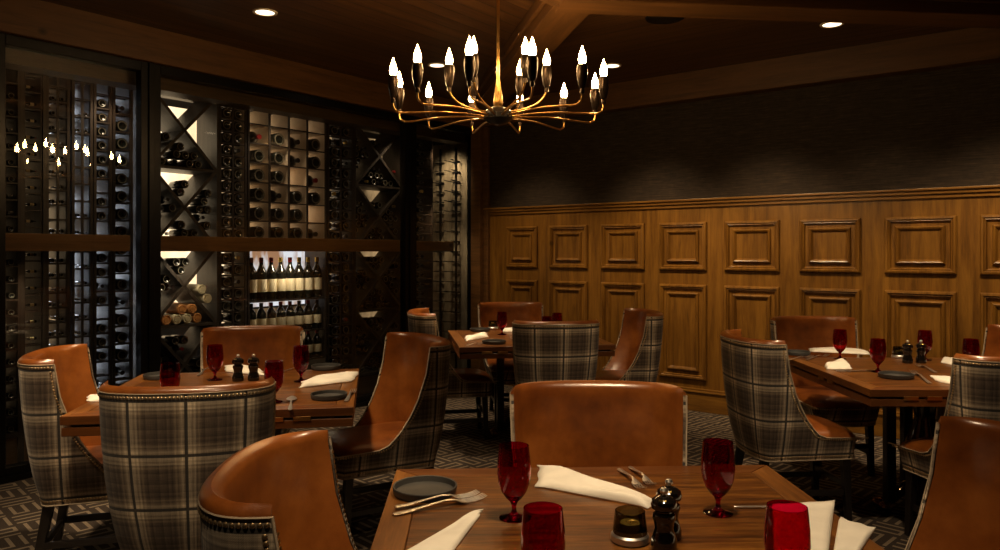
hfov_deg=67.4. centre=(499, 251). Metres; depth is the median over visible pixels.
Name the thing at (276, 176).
wine bottle
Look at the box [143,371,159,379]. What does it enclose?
bread plate
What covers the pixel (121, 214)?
wine bottle
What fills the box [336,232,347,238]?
wine bottle
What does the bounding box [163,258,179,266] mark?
wine bottle
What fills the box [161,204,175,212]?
wine bottle
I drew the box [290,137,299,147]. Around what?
wine bottle
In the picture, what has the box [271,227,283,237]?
wine bottle
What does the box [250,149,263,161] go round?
wine bottle
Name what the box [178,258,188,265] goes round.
wine bottle
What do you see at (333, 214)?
wine bottle
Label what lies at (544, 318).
goblet
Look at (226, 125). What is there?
wine bottle
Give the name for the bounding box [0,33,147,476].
door frame
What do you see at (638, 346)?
dining chair
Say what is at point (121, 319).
wine bottle
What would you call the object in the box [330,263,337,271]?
wine bottle
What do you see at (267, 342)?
dining chair
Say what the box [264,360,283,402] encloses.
goblet
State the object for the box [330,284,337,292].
wine bottle
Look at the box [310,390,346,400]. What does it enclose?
bread plate
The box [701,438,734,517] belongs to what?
goblet
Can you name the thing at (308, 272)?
wine bottle
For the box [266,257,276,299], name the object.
wine bottle
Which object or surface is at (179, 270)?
wine bottle
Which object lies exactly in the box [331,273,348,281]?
wine bottle
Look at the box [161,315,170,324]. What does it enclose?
wine bottle
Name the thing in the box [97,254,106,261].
wine bottle
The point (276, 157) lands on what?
wine bottle
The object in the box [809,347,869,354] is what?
folded napkin
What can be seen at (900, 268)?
wall
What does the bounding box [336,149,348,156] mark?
wine bottle
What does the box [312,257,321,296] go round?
wine bottle
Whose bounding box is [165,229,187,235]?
wine bottle
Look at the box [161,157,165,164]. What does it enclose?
wine bottle
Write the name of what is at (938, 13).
ceiling beam
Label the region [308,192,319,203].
wine bottle
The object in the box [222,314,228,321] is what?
wine bottle
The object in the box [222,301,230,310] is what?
wine bottle
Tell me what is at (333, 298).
wine bottle
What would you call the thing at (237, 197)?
wine bottle
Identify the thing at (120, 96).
wine rack
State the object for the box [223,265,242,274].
wine bottle
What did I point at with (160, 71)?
door frame
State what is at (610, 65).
recessed light
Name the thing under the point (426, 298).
wine rack
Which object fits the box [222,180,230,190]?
wine bottle
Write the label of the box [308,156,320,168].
wine bottle
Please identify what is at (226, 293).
wine bottle
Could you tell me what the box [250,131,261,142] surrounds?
wine bottle
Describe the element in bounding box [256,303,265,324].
wine bottle
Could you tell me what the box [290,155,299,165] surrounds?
wine bottle
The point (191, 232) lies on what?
wine bottle
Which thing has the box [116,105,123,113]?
wine bottle
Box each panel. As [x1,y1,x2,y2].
[161,106,196,302]
[250,251,304,306]
[253,306,304,339]
[359,138,379,316]
[433,142,467,367]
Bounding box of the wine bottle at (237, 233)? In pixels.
[229,229,241,236]
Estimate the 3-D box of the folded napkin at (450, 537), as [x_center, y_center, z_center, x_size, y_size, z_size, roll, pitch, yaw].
[-0.098,0.642,1.700,0.098,0.016,0.382,0,0,30]
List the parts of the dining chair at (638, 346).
nailhead trim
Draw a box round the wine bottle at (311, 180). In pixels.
[308,175,317,185]
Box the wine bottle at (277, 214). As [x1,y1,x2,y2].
[271,208,283,220]
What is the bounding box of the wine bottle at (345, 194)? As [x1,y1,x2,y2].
[330,190,348,198]
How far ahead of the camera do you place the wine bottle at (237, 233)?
6.20 m
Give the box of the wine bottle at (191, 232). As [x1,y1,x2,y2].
[186,229,197,235]
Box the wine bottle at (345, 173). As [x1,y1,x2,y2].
[336,170,348,177]
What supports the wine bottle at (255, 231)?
in the wine rack at (314, 218)
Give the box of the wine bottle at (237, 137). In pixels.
[229,134,241,143]
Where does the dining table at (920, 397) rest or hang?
on the floor
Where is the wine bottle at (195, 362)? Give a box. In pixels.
[187,358,200,366]
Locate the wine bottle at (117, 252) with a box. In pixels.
[116,251,126,254]
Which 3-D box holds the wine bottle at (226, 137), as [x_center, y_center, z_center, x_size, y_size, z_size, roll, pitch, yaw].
[-2.338,-0.936,6.196,0.285,0.082,0.080,0,0,38]
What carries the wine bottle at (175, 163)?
in the wine rack at (205, 264)
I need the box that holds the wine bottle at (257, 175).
[250,169,264,181]
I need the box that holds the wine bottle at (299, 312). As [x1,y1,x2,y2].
[294,300,303,329]
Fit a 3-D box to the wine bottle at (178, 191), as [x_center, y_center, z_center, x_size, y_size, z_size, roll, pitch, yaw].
[-2.595,-0.467,5.923,0.285,0.067,0.066,0,0,38]
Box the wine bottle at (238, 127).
[226,122,242,131]
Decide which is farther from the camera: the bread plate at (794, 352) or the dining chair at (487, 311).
the dining chair at (487, 311)
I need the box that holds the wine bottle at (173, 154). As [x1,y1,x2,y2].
[161,150,179,159]
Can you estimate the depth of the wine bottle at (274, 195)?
6.53 m
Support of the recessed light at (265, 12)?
in the ceiling at (357, 38)
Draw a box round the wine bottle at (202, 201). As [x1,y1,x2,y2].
[189,197,207,205]
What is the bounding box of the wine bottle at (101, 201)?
[97,197,105,205]
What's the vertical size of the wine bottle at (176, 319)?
0.079 m
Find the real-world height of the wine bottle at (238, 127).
0.082 m
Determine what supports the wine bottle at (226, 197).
in the wine rack at (242, 146)
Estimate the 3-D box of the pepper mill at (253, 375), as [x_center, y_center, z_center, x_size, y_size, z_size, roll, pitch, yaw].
[-1.247,0.582,3.794,0.058,0.135,0.058,0,0,0]
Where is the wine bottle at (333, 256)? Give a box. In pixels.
[330,253,337,261]
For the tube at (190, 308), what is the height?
0.079 m
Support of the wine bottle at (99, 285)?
in the wine rack at (102, 187)
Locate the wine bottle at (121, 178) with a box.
[116,173,126,183]
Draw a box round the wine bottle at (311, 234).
[308,228,317,237]
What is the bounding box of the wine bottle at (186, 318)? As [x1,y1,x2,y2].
[168,313,191,323]
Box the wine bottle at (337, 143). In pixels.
[331,139,347,147]
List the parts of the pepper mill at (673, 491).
knob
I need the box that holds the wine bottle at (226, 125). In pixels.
[222,120,230,129]
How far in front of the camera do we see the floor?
4.46 m
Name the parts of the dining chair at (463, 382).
nailhead trim, leg, leg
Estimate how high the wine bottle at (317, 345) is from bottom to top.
0.245 m
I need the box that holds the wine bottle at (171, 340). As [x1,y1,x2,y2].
[161,335,178,344]
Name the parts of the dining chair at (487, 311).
leg, leg, nailhead trim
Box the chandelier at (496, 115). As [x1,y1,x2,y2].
[388,0,608,133]
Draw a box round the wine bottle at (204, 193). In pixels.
[195,190,210,197]
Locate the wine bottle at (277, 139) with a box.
[271,133,283,145]
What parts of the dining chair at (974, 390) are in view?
leg, nailhead trim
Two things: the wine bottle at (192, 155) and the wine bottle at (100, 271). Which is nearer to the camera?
the wine bottle at (100, 271)
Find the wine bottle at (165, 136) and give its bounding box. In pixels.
[161,132,169,141]
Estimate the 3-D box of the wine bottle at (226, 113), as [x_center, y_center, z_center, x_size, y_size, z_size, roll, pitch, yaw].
[-2.337,-1.133,6.198,0.285,0.082,0.080,0,0,38]
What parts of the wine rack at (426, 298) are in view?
upright frame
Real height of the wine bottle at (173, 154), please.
0.067 m
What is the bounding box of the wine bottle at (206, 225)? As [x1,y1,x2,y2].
[199,221,210,229]
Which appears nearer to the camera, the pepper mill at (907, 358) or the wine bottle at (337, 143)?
the pepper mill at (907, 358)
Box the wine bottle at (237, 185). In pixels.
[227,182,241,190]
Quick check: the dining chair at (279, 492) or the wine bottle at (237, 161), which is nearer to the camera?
the dining chair at (279, 492)
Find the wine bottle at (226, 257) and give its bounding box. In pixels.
[222,253,230,262]
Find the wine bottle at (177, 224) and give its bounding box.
[168,221,184,229]
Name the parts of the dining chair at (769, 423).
leg, leg, nailhead trim, leg, leg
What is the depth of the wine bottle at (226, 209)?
6.11 m
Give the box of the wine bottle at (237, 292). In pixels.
[228,288,241,298]
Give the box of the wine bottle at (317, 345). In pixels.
[312,330,321,356]
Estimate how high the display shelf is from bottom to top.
0.557 m
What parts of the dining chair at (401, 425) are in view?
leg, nailhead trim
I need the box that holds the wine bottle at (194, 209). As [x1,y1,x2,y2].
[187,205,202,213]
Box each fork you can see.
[286,396,296,409]
[344,388,356,400]
[392,493,486,515]
[394,490,479,507]
[617,468,646,487]
[628,466,655,484]
[806,354,829,359]
[909,369,930,382]
[915,363,935,371]
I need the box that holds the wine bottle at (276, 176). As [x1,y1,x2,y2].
[271,171,283,182]
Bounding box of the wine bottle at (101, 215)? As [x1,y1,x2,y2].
[97,211,105,219]
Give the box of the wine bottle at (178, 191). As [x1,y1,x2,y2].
[172,188,184,196]
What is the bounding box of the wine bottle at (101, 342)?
[97,337,106,346]
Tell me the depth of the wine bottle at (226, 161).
6.11 m
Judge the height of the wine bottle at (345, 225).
0.084 m
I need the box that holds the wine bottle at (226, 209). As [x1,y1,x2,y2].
[222,205,230,214]
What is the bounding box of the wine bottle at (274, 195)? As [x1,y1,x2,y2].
[271,190,280,201]
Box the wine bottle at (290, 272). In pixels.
[285,257,295,298]
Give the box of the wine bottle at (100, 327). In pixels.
[97,323,105,331]
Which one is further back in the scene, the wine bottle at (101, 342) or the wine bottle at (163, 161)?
the wine bottle at (163, 161)
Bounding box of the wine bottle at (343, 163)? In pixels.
[335,160,347,166]
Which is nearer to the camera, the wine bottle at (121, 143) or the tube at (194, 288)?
the wine bottle at (121, 143)
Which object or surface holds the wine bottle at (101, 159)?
in the wine rack at (102, 187)
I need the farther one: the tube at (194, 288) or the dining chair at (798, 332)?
the tube at (194, 288)
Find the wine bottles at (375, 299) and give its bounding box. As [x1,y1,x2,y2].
[6,85,397,431]
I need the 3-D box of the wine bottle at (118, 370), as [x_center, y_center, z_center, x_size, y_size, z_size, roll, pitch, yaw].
[-2.852,0.877,5.529,0.285,0.081,0.079,0,0,38]
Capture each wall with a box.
[161,304,304,357]
[433,135,467,145]
[490,62,999,413]
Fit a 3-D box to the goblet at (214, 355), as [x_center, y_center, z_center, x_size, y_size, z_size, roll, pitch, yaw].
[-1.446,0.561,3.806,0.083,0.178,0.083,0,0,0]
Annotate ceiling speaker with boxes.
[645,16,683,23]
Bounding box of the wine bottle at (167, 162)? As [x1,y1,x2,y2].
[164,159,172,164]
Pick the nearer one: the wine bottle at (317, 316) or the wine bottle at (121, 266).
the wine bottle at (121, 266)
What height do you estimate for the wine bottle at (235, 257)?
0.082 m
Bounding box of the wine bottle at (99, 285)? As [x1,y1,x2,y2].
[97,282,103,288]
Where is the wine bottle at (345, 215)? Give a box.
[334,211,348,219]
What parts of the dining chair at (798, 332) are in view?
nailhead trim, leg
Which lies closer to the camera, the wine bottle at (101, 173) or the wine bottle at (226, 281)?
the wine bottle at (101, 173)
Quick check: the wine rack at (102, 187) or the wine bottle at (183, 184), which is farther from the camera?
the wine bottle at (183, 184)
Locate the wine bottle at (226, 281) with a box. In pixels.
[222,277,230,286]
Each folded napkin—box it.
[86,394,98,401]
[224,364,263,375]
[299,371,358,387]
[408,509,482,549]
[465,332,488,340]
[503,327,511,331]
[534,465,651,509]
[800,500,834,549]
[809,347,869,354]
[824,358,851,369]
[834,517,875,549]
[930,375,949,383]
[941,357,953,364]
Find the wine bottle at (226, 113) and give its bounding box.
[222,108,230,117]
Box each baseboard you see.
[0,400,369,483]
[508,385,913,438]
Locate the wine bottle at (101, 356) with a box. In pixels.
[97,351,105,360]
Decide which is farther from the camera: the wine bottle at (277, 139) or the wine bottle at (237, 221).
the wine bottle at (277, 139)
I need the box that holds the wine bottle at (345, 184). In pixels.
[335,180,348,188]
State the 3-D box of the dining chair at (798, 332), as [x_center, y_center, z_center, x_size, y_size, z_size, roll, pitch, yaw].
[2.139,0.922,4.926,0.579,0.955,0.665,0,0,-3]
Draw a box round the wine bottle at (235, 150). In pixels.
[229,147,240,154]
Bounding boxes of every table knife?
[734,505,765,507]
[836,370,871,370]
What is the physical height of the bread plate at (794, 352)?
0.022 m
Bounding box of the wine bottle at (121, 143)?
[116,138,126,148]
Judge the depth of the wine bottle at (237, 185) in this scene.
6.20 m
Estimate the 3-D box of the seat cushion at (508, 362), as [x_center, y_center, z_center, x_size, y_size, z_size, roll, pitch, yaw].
[0.113,0.938,6.391,0.467,0.055,0.572,0,0,-7]
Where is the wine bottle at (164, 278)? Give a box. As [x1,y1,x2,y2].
[161,274,170,282]
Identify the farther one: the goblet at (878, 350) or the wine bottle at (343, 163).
the wine bottle at (343, 163)
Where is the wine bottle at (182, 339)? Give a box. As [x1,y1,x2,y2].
[170,334,187,343]
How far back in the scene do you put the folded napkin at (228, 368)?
4.05 m
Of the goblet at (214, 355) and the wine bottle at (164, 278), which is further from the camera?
the wine bottle at (164, 278)
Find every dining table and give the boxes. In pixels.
[60,368,358,436]
[370,465,883,549]
[448,330,615,436]
[789,357,951,511]
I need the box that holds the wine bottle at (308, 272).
[304,257,312,297]
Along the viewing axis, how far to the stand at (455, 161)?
8.24 m
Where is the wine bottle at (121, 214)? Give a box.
[116,209,127,219]
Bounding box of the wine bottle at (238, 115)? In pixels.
[225,110,242,119]
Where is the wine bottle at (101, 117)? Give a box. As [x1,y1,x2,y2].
[97,113,106,121]
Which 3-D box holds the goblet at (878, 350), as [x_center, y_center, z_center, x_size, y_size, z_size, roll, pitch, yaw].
[2.051,0.561,4.069,0.083,0.178,0.083,0,0,0]
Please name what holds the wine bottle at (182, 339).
in the wine rack at (205, 264)
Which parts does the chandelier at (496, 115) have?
bulb, bulb, bulb, bulb, arm, arm, bulb, arm, arm, arm, bulb, bulb, arm, arm, arm, rod, arm, arm, arm, bulb, bulb, arm, bulb, arm, arm, bulb, arm, arm, bulb, bulb, bulb, bulb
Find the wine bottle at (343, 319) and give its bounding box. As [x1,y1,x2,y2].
[336,315,347,322]
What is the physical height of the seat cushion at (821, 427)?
0.055 m
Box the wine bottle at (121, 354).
[116,349,126,360]
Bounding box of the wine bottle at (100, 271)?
[97,268,105,275]
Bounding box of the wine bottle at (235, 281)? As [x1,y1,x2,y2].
[228,277,239,285]
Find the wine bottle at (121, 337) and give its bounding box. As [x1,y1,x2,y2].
[116,331,126,342]
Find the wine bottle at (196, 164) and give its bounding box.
[192,161,201,167]
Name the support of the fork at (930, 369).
on the dining table at (920, 397)
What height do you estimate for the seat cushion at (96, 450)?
0.055 m
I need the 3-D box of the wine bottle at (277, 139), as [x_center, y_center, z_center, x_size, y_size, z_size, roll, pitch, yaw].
[-2.029,-0.977,6.597,0.285,0.111,0.108,0,0,38]
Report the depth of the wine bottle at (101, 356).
5.33 m
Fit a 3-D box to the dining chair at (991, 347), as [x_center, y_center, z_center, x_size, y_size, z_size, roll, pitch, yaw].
[2.856,0.922,4.340,0.665,0.955,0.579,0,0,0]
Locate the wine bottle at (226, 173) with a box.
[222,168,230,177]
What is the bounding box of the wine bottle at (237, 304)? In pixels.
[227,300,241,309]
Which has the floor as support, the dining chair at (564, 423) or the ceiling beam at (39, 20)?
the dining chair at (564, 423)
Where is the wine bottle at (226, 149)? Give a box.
[222,144,230,153]
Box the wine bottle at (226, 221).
[222,217,230,226]
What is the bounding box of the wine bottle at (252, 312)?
[250,303,255,324]
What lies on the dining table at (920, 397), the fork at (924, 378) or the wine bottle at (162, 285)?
the fork at (924, 378)
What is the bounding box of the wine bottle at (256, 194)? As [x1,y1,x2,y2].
[250,188,264,200]
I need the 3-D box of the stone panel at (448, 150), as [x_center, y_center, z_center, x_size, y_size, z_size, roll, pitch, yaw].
[-0.940,0.083,8.645,1.510,2.565,0.046,0,0,38]
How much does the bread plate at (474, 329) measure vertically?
0.022 m
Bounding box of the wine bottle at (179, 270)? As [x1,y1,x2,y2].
[170,266,184,274]
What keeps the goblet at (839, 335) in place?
on the dining table at (920, 397)
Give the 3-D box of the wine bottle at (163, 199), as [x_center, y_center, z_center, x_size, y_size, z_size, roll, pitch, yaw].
[-2.650,-0.403,5.820,0.285,0.067,0.066,0,0,38]
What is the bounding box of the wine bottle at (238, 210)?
[227,205,242,214]
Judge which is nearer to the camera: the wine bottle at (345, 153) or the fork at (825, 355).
the fork at (825, 355)
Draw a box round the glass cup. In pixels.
[613,505,646,537]
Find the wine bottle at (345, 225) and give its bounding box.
[331,221,348,229]
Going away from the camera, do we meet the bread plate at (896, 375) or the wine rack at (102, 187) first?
the bread plate at (896, 375)
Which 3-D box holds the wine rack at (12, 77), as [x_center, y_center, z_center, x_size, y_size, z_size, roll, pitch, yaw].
[-3.289,0.070,4.965,0.300,2.660,0.104,0,0,38]
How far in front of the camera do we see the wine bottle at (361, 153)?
7.30 m
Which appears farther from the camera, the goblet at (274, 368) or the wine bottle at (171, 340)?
the wine bottle at (171, 340)
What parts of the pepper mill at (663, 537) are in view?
knob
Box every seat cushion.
[86,445,102,463]
[328,421,405,455]
[453,368,491,380]
[488,358,513,369]
[595,370,626,379]
[795,386,870,407]
[805,414,854,437]
[900,437,933,451]
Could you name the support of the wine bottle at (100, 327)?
in the wine rack at (102, 187)
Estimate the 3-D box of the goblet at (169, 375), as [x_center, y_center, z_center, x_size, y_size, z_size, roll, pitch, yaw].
[-1.403,0.561,3.189,0.083,0.178,0.083,0,0,0]
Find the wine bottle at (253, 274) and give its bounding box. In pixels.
[250,257,256,300]
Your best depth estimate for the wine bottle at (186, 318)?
5.85 m
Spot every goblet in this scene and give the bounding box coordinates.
[159,362,180,386]
[206,344,223,380]
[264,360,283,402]
[292,345,308,382]
[497,312,506,334]
[497,441,530,522]
[520,501,565,549]
[542,316,551,320]
[552,313,561,320]
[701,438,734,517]
[763,500,810,549]
[833,329,846,359]
[869,338,886,372]
[917,330,932,360]
[962,338,979,355]
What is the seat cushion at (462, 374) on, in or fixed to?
on the dining chair at (463, 382)
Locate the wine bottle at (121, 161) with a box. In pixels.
[116,156,127,166]
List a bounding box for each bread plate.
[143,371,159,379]
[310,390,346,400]
[311,363,340,370]
[393,475,456,501]
[470,327,489,331]
[482,339,505,344]
[788,349,810,355]
[877,371,914,379]
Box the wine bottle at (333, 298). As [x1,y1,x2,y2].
[330,295,337,303]
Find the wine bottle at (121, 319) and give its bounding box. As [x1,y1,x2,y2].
[116,314,126,324]
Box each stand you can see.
[433,149,443,336]
[444,147,459,367]
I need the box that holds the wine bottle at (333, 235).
[330,232,337,238]
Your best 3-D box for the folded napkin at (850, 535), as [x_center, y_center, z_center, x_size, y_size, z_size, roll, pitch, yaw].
[0.790,0.643,1.696,0.081,0.013,0.278,0,0,34]
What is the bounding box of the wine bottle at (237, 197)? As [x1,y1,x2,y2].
[227,193,241,202]
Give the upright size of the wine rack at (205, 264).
2.660 m
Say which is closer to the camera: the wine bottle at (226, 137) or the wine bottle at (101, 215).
the wine bottle at (101, 215)
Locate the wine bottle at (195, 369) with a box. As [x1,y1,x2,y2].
[187,365,200,371]
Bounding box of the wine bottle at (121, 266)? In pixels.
[116,261,126,272]
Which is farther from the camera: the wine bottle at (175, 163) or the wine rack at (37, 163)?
the wine bottle at (175, 163)
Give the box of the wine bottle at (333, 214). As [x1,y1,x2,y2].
[330,210,337,218]
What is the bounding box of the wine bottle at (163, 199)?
[161,196,169,203]
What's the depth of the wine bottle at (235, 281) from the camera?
6.22 m
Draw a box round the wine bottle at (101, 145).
[97,141,105,149]
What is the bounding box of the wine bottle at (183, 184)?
[168,180,188,188]
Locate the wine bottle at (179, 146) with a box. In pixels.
[167,142,183,150]
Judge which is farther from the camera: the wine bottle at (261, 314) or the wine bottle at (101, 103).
the wine bottle at (261, 314)
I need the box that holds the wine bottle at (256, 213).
[250,207,263,219]
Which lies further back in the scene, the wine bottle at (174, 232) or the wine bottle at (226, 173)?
the wine bottle at (226, 173)
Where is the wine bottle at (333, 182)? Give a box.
[330,179,337,187]
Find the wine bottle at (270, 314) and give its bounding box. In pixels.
[266,302,275,324]
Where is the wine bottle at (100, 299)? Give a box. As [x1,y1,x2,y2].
[97,295,106,303]
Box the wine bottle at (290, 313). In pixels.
[285,301,294,325]
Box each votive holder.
[488,320,497,328]
[610,505,649,547]
[891,346,903,358]
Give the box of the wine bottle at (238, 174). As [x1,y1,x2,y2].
[227,170,242,178]
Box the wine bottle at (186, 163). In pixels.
[178,160,192,167]
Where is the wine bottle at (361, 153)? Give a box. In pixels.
[356,151,364,157]
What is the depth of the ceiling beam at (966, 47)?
5.99 m
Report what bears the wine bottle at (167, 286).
in the wine rack at (205, 264)
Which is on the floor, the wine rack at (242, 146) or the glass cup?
the wine rack at (242, 146)
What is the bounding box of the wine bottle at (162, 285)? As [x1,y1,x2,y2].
[161,283,164,291]
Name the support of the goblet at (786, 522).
on the dining table at (588, 521)
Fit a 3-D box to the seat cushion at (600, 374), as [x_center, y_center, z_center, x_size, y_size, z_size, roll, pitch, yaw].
[0.861,0.938,5.657,0.572,0.055,0.467,0,0,-7]
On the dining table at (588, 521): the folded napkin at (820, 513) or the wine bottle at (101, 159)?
the folded napkin at (820, 513)
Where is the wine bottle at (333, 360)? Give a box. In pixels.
[330,358,337,362]
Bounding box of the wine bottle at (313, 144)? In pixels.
[308,139,319,150]
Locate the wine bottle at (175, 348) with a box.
[168,344,183,351]
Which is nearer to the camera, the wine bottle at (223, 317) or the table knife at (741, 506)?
the table knife at (741, 506)
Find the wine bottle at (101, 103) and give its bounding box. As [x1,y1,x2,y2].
[97,99,105,107]
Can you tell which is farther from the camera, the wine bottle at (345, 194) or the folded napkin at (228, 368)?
the wine bottle at (345, 194)
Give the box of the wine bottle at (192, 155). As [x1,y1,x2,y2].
[179,152,197,160]
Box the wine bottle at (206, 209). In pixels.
[199,206,210,213]
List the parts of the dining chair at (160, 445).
nailhead trim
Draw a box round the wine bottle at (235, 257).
[228,253,239,262]
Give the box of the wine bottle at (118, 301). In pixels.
[116,296,124,306]
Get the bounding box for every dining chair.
[17,344,117,549]
[98,376,275,549]
[197,430,357,549]
[200,325,303,433]
[328,332,450,528]
[407,308,498,439]
[477,302,542,422]
[509,380,687,467]
[512,319,599,385]
[595,308,663,381]
[720,329,868,520]
[770,316,882,476]
[888,353,999,535]
[905,416,999,549]
[935,324,999,421]
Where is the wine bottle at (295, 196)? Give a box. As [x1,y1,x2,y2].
[290,191,302,202]
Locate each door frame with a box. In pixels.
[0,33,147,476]
[155,64,408,402]
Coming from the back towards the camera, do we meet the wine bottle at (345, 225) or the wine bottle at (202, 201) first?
the wine bottle at (345, 225)
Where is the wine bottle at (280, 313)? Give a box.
[276,302,285,324]
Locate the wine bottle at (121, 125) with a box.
[116,120,127,131]
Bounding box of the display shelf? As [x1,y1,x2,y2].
[250,297,324,359]
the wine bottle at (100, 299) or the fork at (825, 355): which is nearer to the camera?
the fork at (825, 355)
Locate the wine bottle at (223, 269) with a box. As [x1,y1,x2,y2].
[222,266,228,273]
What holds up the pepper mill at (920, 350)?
on the dining table at (920, 397)
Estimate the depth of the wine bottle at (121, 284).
5.45 m
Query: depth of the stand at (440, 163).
8.38 m
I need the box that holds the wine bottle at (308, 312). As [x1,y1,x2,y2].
[304,300,312,328]
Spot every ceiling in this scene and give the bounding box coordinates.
[41,0,965,102]
[162,98,379,138]
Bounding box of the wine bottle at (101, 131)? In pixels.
[97,127,105,135]
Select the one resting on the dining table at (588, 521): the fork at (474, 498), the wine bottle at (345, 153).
the fork at (474, 498)
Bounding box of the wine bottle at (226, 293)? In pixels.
[222,289,230,298]
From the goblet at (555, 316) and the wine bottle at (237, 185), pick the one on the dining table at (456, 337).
the goblet at (555, 316)
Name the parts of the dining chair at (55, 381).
leg, leg, nailhead trim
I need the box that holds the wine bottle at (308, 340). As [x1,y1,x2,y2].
[304,331,312,357]
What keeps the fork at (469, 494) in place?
on the dining table at (588, 521)
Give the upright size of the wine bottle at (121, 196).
0.081 m
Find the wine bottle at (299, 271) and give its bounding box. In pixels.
[295,257,304,297]
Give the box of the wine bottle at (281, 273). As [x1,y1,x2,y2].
[276,257,285,298]
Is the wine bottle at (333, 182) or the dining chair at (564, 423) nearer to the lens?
the dining chair at (564, 423)
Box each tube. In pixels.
[165,304,185,313]
[173,302,196,313]
[187,284,206,293]
[194,293,211,302]
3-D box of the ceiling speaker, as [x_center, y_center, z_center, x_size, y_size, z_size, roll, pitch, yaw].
[1.105,-1.564,5.021,0.260,0.012,0.260,0,0,0]
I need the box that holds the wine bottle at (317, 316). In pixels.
[312,299,321,327]
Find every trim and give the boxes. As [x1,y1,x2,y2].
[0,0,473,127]
[5,47,464,144]
[148,62,413,372]
[464,0,588,115]
[471,127,489,371]
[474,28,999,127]
[483,185,999,214]
[540,0,560,6]
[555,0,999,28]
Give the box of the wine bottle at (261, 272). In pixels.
[256,257,266,300]
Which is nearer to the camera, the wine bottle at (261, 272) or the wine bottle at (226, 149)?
the wine bottle at (226, 149)
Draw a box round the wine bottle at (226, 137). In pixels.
[222,132,230,141]
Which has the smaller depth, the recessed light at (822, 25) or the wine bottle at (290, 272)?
the recessed light at (822, 25)
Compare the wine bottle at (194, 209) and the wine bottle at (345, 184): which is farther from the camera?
the wine bottle at (345, 184)
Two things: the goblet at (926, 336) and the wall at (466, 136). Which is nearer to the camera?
the goblet at (926, 336)
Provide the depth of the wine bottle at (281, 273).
6.54 m
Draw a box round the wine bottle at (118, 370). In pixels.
[116,366,124,376]
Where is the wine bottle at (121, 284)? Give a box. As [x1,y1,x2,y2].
[116,279,127,289]
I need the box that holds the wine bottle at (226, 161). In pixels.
[222,156,230,165]
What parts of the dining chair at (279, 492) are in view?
nailhead trim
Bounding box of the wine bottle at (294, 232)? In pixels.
[290,228,302,237]
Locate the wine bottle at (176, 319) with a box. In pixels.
[164,313,181,324]
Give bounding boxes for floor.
[0,385,920,549]
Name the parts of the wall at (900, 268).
raised panel, raised panel, raised panel, raised panel, raised panel, raised panel, raised panel, raised panel, raised panel, raised panel, raised panel, raised panel, raised panel, raised panel, raised panel, raised panel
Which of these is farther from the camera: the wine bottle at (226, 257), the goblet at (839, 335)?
the wine bottle at (226, 257)
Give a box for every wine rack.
[5,68,20,464]
[21,71,45,461]
[46,75,69,347]
[70,80,92,369]
[93,84,111,388]
[112,87,132,385]
[133,90,218,378]
[219,105,246,325]
[247,110,326,369]
[327,123,353,368]
[354,128,399,394]
[417,139,432,312]
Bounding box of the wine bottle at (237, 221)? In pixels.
[228,217,241,226]
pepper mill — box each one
[232,354,243,381]
[248,354,258,380]
[651,487,677,549]
[656,478,681,541]
[902,340,912,363]
[915,340,926,363]
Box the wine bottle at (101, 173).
[97,169,105,177]
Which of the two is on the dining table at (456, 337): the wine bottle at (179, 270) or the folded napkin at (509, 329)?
the folded napkin at (509, 329)
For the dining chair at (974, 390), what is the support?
on the floor
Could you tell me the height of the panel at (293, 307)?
0.580 m
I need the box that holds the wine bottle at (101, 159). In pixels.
[97,155,106,163]
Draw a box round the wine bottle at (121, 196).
[116,191,126,201]
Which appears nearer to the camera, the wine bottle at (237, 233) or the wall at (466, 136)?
the wine bottle at (237, 233)
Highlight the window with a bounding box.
[414,117,471,367]
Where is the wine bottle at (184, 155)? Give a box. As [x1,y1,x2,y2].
[170,151,188,159]
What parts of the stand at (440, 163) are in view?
post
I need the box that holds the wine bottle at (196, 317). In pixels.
[186,313,201,322]
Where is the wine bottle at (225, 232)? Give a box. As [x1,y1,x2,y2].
[222,229,230,236]
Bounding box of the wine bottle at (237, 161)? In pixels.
[228,158,241,166]
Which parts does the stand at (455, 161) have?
post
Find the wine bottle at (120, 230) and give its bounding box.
[116,226,127,234]
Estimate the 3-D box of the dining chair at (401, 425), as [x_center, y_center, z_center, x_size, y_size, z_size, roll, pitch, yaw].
[-0.609,0.922,3.841,0.665,0.955,0.579,0,0,-31]
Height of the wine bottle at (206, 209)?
0.067 m
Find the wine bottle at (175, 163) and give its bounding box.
[168,160,182,165]
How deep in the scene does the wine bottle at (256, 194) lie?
6.35 m
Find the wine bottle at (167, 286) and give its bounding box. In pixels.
[163,283,173,290]
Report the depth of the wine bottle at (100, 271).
5.33 m
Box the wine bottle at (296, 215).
[290,209,302,221]
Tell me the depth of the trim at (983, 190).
6.18 m
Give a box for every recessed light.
[252,8,277,16]
[428,63,445,67]
[606,63,621,67]
[819,22,843,27]
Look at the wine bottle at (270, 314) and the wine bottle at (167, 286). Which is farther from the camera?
the wine bottle at (270, 314)
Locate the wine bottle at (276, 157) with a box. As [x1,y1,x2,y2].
[271,152,283,164]
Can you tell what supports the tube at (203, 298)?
in the wine rack at (205, 264)
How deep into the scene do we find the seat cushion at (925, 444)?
3.63 m
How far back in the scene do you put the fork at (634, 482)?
2.10 m
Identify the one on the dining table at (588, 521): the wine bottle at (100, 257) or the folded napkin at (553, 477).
the folded napkin at (553, 477)
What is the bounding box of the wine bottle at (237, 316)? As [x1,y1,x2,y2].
[223,312,241,321]
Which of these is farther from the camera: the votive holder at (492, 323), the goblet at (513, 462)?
the votive holder at (492, 323)
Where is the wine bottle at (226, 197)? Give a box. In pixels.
[222,193,230,202]
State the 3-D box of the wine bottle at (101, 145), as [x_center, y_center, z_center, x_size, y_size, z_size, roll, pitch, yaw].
[-2.940,-0.757,5.419,0.285,0.062,0.060,0,0,38]
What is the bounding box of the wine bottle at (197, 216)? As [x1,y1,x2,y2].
[192,214,204,220]
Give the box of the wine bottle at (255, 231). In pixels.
[250,226,263,237]

